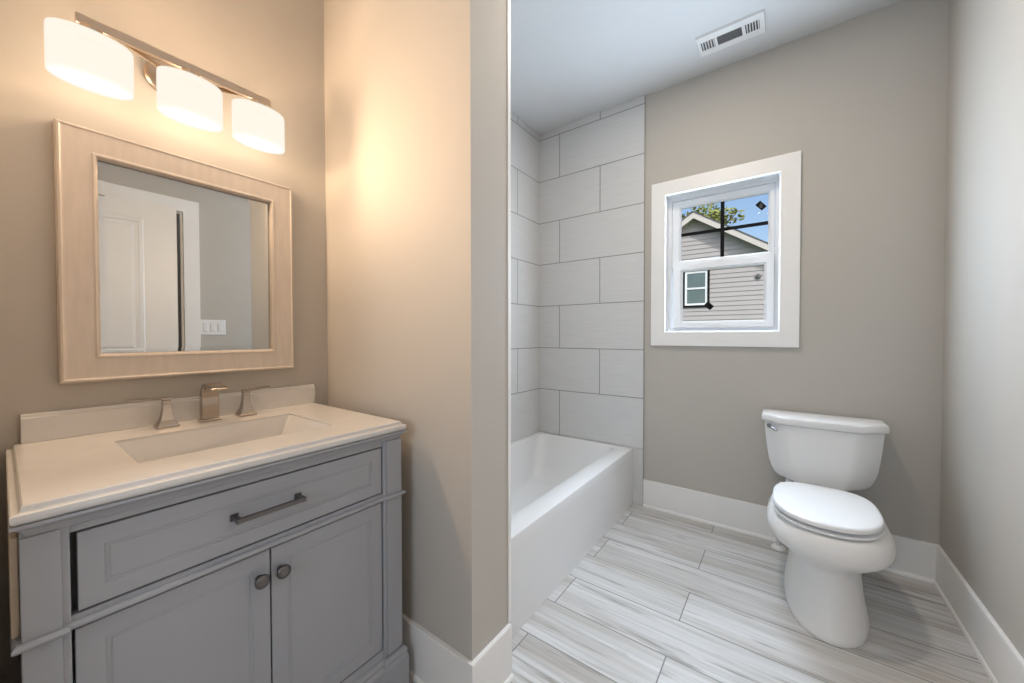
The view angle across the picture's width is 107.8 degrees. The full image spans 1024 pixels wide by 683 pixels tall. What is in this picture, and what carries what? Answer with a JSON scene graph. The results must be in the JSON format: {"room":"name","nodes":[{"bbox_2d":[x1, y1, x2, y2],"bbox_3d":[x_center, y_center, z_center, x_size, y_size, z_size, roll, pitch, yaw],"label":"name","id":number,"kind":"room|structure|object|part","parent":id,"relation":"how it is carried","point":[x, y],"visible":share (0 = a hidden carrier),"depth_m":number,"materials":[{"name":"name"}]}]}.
{"room":"bathroom","nodes":[
{"label":"bathroom","id":0,"kind":"room"},
{"bbox_2d":[0,0,327,682],"bbox_3d":[-1.527,-0.228,0.683,0.140,2.744,2.490,1,1,36],"label":"wall","id":1,"kind":"structure","parent":0,"point":[273,50],"depth_m":1.12,"materials":[{"name":"beige paint"}]},
{"bbox_2d":[44,11,284,154],"bbox_3d":[-1.006,-0.778,1.149,0.141,0.196,0.544,1,1,36],"label":"vanity light","id":2,"kind":"object","parent":1,"relation":"attached to","point":[85,54],"visible":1,"depth_m":1.08,"materials":[{"name":"white glass"}]},
{"bbox_3d":[-1.105,-0.736,0.982,0.104,0.118,0.157,1,1,36],"label":"lamp shade","id":3,"kind":"part","parent":2,"relation":"part of","materials":[{"name":"white glass"}]},
{"bbox_2d":[48,66,131,98],"bbox_3d":[-1.105,-0.683,0.983,0.095,0.004,0.148,1,1,36],"label":"diffuser","id":4,"kind":"object","parent":2,"relation":"attached to","point":[92,79],"depth_m":0.98,"materials":[{"name":"white glass"}]},
{"bbox_3d":[-1.063,-0.824,1.096,0.015,0.028,0.126,0,1,3],"label":"arm","id":5,"kind":"part","parent":2,"relation":"part of","materials":[{"name":"silver metal"}]},
{"bbox_3d":[-1.053,-0.817,1.190,0.015,0.120,0.176,1,1,36],"label":"plate","id":6,"kind":"part","parent":2,"relation":"part of","materials":[{"name":"silver metal"}]},
{"bbox_3d":[-0.985,-0.739,1.147,0.104,0.118,0.157,1,1,36],"label":"lamp shade","id":7,"kind":"part","parent":2,"relation":"part of","materials":[{"name":"white glass"}]},
{"bbox_2d":[159,107,220,130],"bbox_3d":[-0.985,-0.686,1.148,0.095,0.004,0.148,1,1,36],"label":"diffuser","id":8,"kind":"object","parent":2,"relation":"attached to","point":[194,117],"depth_m":1.14,"materials":[{"name":"white glass"}]},
{"bbox_3d":[-0.967,-0.826,1.228,0.126,0.028,0.015,0,1,-21],"label":"arm","id":9,"kind":"part","parent":2,"relation":"part of","materials":[{"name":"silver metal"}]},
{"bbox_3d":[-0.876,-0.741,1.295,0.104,0.118,0.157,1,1,36],"label":"lamp shade","id":10,"kind":"part","parent":2,"relation":"part of","materials":[{"name":"white glass"}]},
{"bbox_2d":[234,135,282,152],"bbox_3d":[-0.876,-0.689,1.296,0.095,0.004,0.148,1,1,36],"label":"diffuser","id":11,"kind":"object","parent":2,"relation":"attached to","point":[263,143],"depth_m":1.29,"materials":[{"name":"white glass"}]},
{"bbox_2d":[20,384,314,443],"bbox_3d":[-1.027,0.216,1.238,0.020,0.074,0.728,1,1,36],"label":"backsplash","id":12,"kind":"structure","parent":1,"relation":"attached to","point":[58,424],"depth_m":1.10,"materials":[{"name":"white stone"}]},
{"bbox_2d":[53,118,293,383],"bbox_3d":[-1.029,-0.240,1.220,0.029,0.696,0.584,1,1,36],"label":"wall mirror","id":13,"kind":"object","parent":1,"relation":"attached to","point":[168,264],"visible":1,"depth_m":1.16,"materials":[{"name":"brown wood"}]},
{"bbox_3d":[-1.036,-0.240,1.225,0.006,0.564,0.452,1,1,36],"label":"glass","id":14,"kind":"part","parent":13,"relation":"part of","materials":[{"name":"grey mirror"}]},
{"bbox_2d":[324,0,507,660],"bbox_3d":[-0.400,-0.241,1.411,0.822,2.744,0.181,1,1,36],"label":"wall partition","id":15,"kind":"structure","parent":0,"point":[416,90],"depth_m":1.22,"materials":[{"name":"beige paint"}]},
{"bbox_2d":[402,613,513,682],"bbox_3d":[-0.395,1.040,1.418,0.844,0.182,0.205,1,1,36],"label":"baseboard","id":16,"kind":"structure","parent":15,"relation":"attached to","point":[431,659],"depth_m":1.20,"materials":[{"name":"white paint"}]},
{"bbox_2d":[507,0,510,622],"bbox_3d":[-0.014,-0.331,1.248,0.014,2.559,0.014,1,1,36],"label":"trim","id":17,"kind":"structure","parent":15,"relation":"attached to","point":[508,1],"depth_m":1.25,"materials":[{"name":"white paint"}]},
{"bbox_2d":[409,504,991,682],"bbox_3d":[0.651,1.210,0.228,4.371,0.120,4.281,1,1,36],"label":"floor","id":18,"kind":"structure","parent":0,"point":[661,597],"depth_m":1.49,"materials":[{"name":"grey tile"}]},
{"bbox_2d":[6,429,408,682],"bbox_3d":[-0.786,0.712,1.061,0.580,0.852,0.770,1,1,36],"label":"vanity cabinet","id":19,"kind":"object","parent":18,"relation":"on","point":[289,570],"visible":0.93,"depth_m":0.84,"materials":[{"name":"grey paint"}]},
{"bbox_3d":[-1.009,0.402,0.754,0.488,0.166,0.009,1,1,36],"label":"panel","id":20,"kind":"part","parent":19,"relation":"part of","materials":[{"name":"grey wood"}]},
{"bbox_3d":[-0.804,0.727,0.649,0.069,0.834,0.053,1,1,36],"label":"post","id":21,"kind":"part","parent":19,"relation":"part of","materials":[{"name":"grey paint"}]},
{"bbox_3d":[-0.683,0.733,0.788,0.020,0.460,0.306,1,1,36],"label":"door","id":22,"kind":"part","parent":19,"relation":"part of","materials":[{"name":"grey paint"}]},
{"bbox_2d":[6,384,405,525],"bbox_3d":[-0.801,0.297,1.063,0.593,0.230,0.756,1,1,36],"label":"countertop","id":23,"kind":"structure","parent":19,"relation":"on","point":[66,461],"depth_m":0.97,"materials":[{"name":"white stone"}]},
{"bbox_2d":[127,382,269,428],"bbox_3d":[-0.945,0.193,1.179,0.120,0.122,0.363,1,1,36],"label":"faucet","id":24,"kind":"object","parent":23,"relation":"on","point":[209,392],"visible":1,"depth_m":1.18,"materials":[{"name":"silver metal"}]},
{"bbox_3d":[-1.060,0.170,1.093,0.021,0.011,0.095,1,1,45],"label":"lever","id":25,"kind":"part","parent":24,"relation":"part of","materials":[{"name":"silver metal"}]},
{"bbox_3d":[-1.034,0.215,1.118,0.050,0.080,0.050,1,1,36],"label":"handle","id":26,"kind":"part","parent":24,"relation":"part of","materials":[{"name":"silver metal"}]},
{"bbox_3d":[-0.973,0.250,1.203,0.037,0.008,0.053,1,1,36],"label":"spout","id":27,"kind":"part","parent":24,"relation":"part of","materials":[{"name":"silver metal"}]},
{"bbox_3d":[-0.940,0.189,1.177,0.110,0.116,0.045,1,1,36],"label":"spout","id":28,"kind":"part","parent":24,"relation":"part of","materials":[{"name":"silver metal"}]},
{"bbox_3d":[-0.912,0.212,1.281,0.050,0.080,0.050,1,1,36],"label":"handle","id":29,"kind":"part","parent":24,"relation":"part of","materials":[{"name":"silver metal"}]},
{"bbox_3d":[-0.897,0.166,1.312,0.021,0.011,0.095,0,1,27],"label":"lever","id":30,"kind":"part","parent":24,"relation":"part of","materials":[{"name":"silver metal"}]},
{"bbox_2d":[117,415,327,462],"bbox_3d":[-0.790,0.337,1.057,0.324,0.151,0.466,1,1,36],"label":"basin","id":31,"kind":"object","parent":23,"relation":"in","point":[162,446],"depth_m":1.10,"materials":[{"name":"white ceramic"}]},
{"bbox_3d":[-0.789,0.299,1.057,0.561,0.026,0.761,1,1,36],"label":"cornice","id":32,"kind":"part","parent":19,"relation":"part of","materials":[{"name":"grey paint"}]},
{"bbox_3d":[-0.695,0.489,0.991,0.319,0.012,0.762,1,1,36],"label":"waist moulding","id":33,"kind":"part","parent":19,"relation":"part of","materials":[{"name":"grey paint"}]},
{"bbox_3d":[-0.592,0.317,0.906,0.020,0.022,0.624,1,1,36],"label":"rail","id":34,"kind":"part","parent":19,"relation":"part of","materials":[{"name":"grey paint"}]},
{"bbox_3d":[-0.592,0.485,0.909,0.020,0.020,0.624,1,1,36],"label":"rail","id":35,"kind":"part","parent":19,"relation":"part of","materials":[{"name":"grey paint"}]},
{"bbox_3d":[-0.591,0.401,0.909,0.020,0.138,0.612,1,1,36],"label":"drawer","id":36,"kind":"part","parent":19,"relation":"part of","materials":[{"name":"grey paint"}]},
{"bbox_3d":[-0.588,0.560,0.875,0.028,0.032,0.032,1,1,36],"label":"knob","id":37,"kind":"part","parent":19,"relation":"part of","materials":[{"name":"grey metal"}]},
{"bbox_3d":[-0.572,0.396,0.888,0.035,0.016,0.152,1,1,36],"label":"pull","id":38,"kind":"part","parent":19,"relation":"part of","materials":[{"name":"grey metal"}]},
{"bbox_3d":[-0.560,0.559,0.912,0.028,0.032,0.032,1,1,36],"label":"knob","id":39,"kind":"part","parent":19,"relation":"part of","materials":[{"name":"grey metal"}]},
{"bbox_3d":[-0.500,0.729,1.038,0.020,0.460,0.306,1,1,36],"label":"door","id":40,"kind":"part","parent":19,"relation":"part of","materials":[{"name":"grey paint"}]},
{"bbox_3d":[-0.592,0.977,0.917,0.020,0.025,0.624,1,1,36],"label":"rail","id":41,"kind":"part","parent":19,"relation":"part of","materials":[{"name":"grey paint"}]},
{"bbox_3d":[-0.402,0.718,1.200,0.069,0.834,0.064,1,1,36],"label":"post","id":42,"kind":"part","parent":19,"relation":"part of","materials":[{"name":"grey paint"}]},
{"bbox_2d":[509,432,632,636],"bbox_3d":[0.073,0.927,2.160,0.752,0.380,1.529,1,1,36],"label":"bathtub","id":43,"kind":"object","parent":18,"relation":"on","point":[567,493],"visible":0.41,"depth_m":2.00,"materials":[{"name":"white ceramic"}]},
{"bbox_2d":[771,482,785,551],"bbox_3d":[1.443,0.938,2.019,0.066,0.359,0.066,1,1,36],"label":"water supply valve","id":44,"kind":"object","parent":18,"relation":"on","point":[778,546],"visible":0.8,"depth_m":2.01,"materials":[{"name":"white metal"}]},
{"bbox_2d":[762,409,896,648],"bbox_3d":[1.393,0.755,1.669,0.488,0.737,0.746,1,1,36],"label":"toilet","id":45,"kind":"object","parent":18,"relation":"on","point":[833,535],"visible":1,"depth_m":1.53,"materials":[{"name":"white ceramic"}]},
{"bbox_3d":[1.346,0.445,1.938,0.018,0.027,0.073,0,1,0],"label":"flush lever","id":46,"kind":"part","parent":45,"relation":"part of","materials":[{"name":"silver metal"}]},
{"bbox_3d":[1.555,0.572,1.888,0.463,0.293,0.188,1,1,36],"label":"tank","id":47,"kind":"part","parent":45,"relation":"part of","materials":[{"name":"white ceramic"}]},
{"bbox_3d":[1.552,0.404,1.882,0.488,0.042,0.203,1,1,36],"label":"tank lid","id":48,"kind":"part","parent":45,"relation":"part of","materials":[{"name":"white ceramic"}]},
{"bbox_3d":[1.317,0.691,1.578,0.355,0.021,0.457,1,1,36],"label":"lid","id":49,"kind":"part","parent":45,"relation":"part of","materials":[{"name":"white plastic"}]},
{"bbox_3d":[1.317,0.718,1.576,0.355,0.008,0.455,1,1,36],"label":"seat","id":50,"kind":"part","parent":45,"relation":"part of","materials":[{"name":"white plastic"}]},
{"bbox_3d":[1.366,0.926,1.635,0.417,0.396,0.655,1,1,36],"label":"bowl","id":51,"kind":"part","parent":45,"relation":"part of","materials":[{"name":"white ceramic"}]},
{"bbox_2d":[510,0,901,133],"bbox_3d":[0.648,-1.654,0.180,4.371,0.120,4.281,1,1,36],"label":"ceiling","id":52,"kind":"structure","parent":0,"point":[572,60],"depth_m":2.03,"materials":[{"name":"paint"}]},
{"bbox_2d":[695,8,765,56],"bbox_3d":[1.153,-1.619,1.974,0.310,0.010,0.162,1,1,36],"label":"ceiling vent","id":53,"kind":"object","parent":52,"relation":"in","point":[754,24],"visible":1,"depth_m":1.96,"materials":[{"name":"metal"}]},
{"bbox_2d":[644,0,948,544],"bbox_3d":[1.119,-0.260,2.424,2.511,2.744,0.140,1,1,36],"label":"wall","id":54,"kind":"structure","parent":0,"point":[863,99],"depth_m":1.92,"materials":[{"name":"beige paint"}]},
{"bbox_2d":[539,431,642,505],"bbox_3d":[0.554,0.916,2.764,0.819,0.382,0.011,1,1,36],"label":"wall tile strip","id":55,"kind":"object","parent":54,"relation":"attached to","point":[637,486],"visible":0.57,"depth_m":2.54,"materials":[{"name":"tile"}]},
{"bbox_2d":[539,95,644,448],"bbox_3d":[0.552,-0.457,2.741,0.819,2.358,0.011,1,1,36],"label":"tiled wall","id":56,"kind":"structure","parent":54,"relation":"attached to","point":[591,168],"depth_m":2.71,"materials":[{"name":"tile"}]},
{"bbox_2d":[643,96,645,478],"bbox_3d":[0.884,-0.261,2.501,0.003,2.744,0.012,1,1,36],"label":"trim","id":57,"kind":"structure","parent":54,"relation":"attached to","point":[645,96],"depth_m":2.50,"materials":[{"name":"tile"}]},
{"bbox_2d":[651,150,800,347],"bbox_3d":[1.275,-0.498,2.292,0.777,1.053,0.154,1,1,36],"label":"window","id":58,"kind":"structure","parent":54,"relation":"in","point":[779,327],"depth_m":2.23,"materials":[{"name":"white paint"}]},
{"bbox_2d":[704,302,713,309],"bbox_3d":[1.231,-0.224,2.335,0.058,0.057,0.001,1,1,36],"label":"window sticker","id":59,"kind":"object","parent":58,"relation":"attached to","point":[708,305],"visible":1,"depth_m":2.33,"materials":[{"name":"black plastic"}]},
{"bbox_3d":[1.292,-0.695,2.318,0.554,0.437,0.026,1,1,36],"label":"sash","id":60,"kind":"part","parent":58,"relation":"part of","materials":[{"name":"white plastic"}]},
{"bbox_3d":[1.279,-0.292,2.295,0.541,0.408,0.028,1,1,36],"label":"sash","id":61,"kind":"part","parent":58,"relation":"part of","materials":[{"name":"white plastic"}]},
{"bbox_2d":[756,201,765,209],"bbox_3d":[1.463,-0.799,2.195,0.057,0.060,0.001,1,1,36],"label":"window sticker","id":62,"kind":"object","parent":58,"relation":"attached to","point":[760,205],"visible":1,"depth_m":2.20,"materials":[{"name":"black plastic"}]},
{"bbox_2d":[643,479,1023,682],"bbox_3d":[0.956,1.038,1.473,1.348,0.182,1.625,1,1,36],"label":"baseboard","id":63,"kind":"structure","parent":54,"relation":"attached to","point":[919,560],"depth_m":1.75,"materials":[{"name":"white paint"}]},
{"bbox_2d":[940,0,1023,658],"bbox_3d":[0.815,-0.219,-0.003,0.140,2.744,4.141,1,1,36],"label":"wall","id":64,"kind":"structure","parent":0,"point":[982,492],"depth_m":1.36,"materials":[{"name":"beige paint"}]},
{"bbox_3d":[-0.327,-0.257,2.371,0.140,2.744,1.651,1,1,36],"label":"wall","id":65,"kind":"structure","parent":0,"visible":0},
{"bbox_2d":[511,112,538,442],"bbox_3d":[-0.237,-0.257,2.366,0.011,2.744,1.531,1,1,36],"label":"tiled wall","id":66,"kind":"structure","parent":65,"relation":"attached to","point":[524,140],"depth_m":2.80,"materials":[{"name":"tile"}]},
{"label":"outside","id":67,"kind":"structure","parent":0,"visible":0},
{"bbox_3d":[12.604,1.450,17.293,40.000,0.200,37.249,1,1,36],"label":"ground","id":68,"kind":"structure","parent":67,"visible":0},
{"bbox_2d":[682,204,745,225],"bbox_3d":[11.655,-3.668,23.452,3.698,9.838,4.309,0,1,-12],"label":"tree","id":69,"kind":"object","parent":68,"relation":"on","point":[715,215],"visible":0.17,"depth_m":22.45,"materials":[{"name":"green plant"}]},
{"bbox_2d":[681,211,774,327],"bbox_3d":[9.437,-1.852,17.756,9.300,6.395,8.540,1,1,36],"label":"neighbor house","id":70,"kind":"structure","parent":68,"relation":"on","point":[737,293],"depth_m":14.03,"materials":[{"name":"grey"}]},
{"bbox_3d":[7.154,-2.065,14.522,0.654,1.175,0.006,1,1,36],"label":"pane","id":71,"kind":"part","parent":70,"relation":"part of","materials":[{"name":"teal glass"}]},
{"bbox_3d":[7.145,-2.062,14.510,0.664,0.070,0.020,1,1,36],"label":"meeting rail","id":72,"kind":"part","parent":70,"relation":"part of","materials":[{"name":"white plastic"}]}
]}

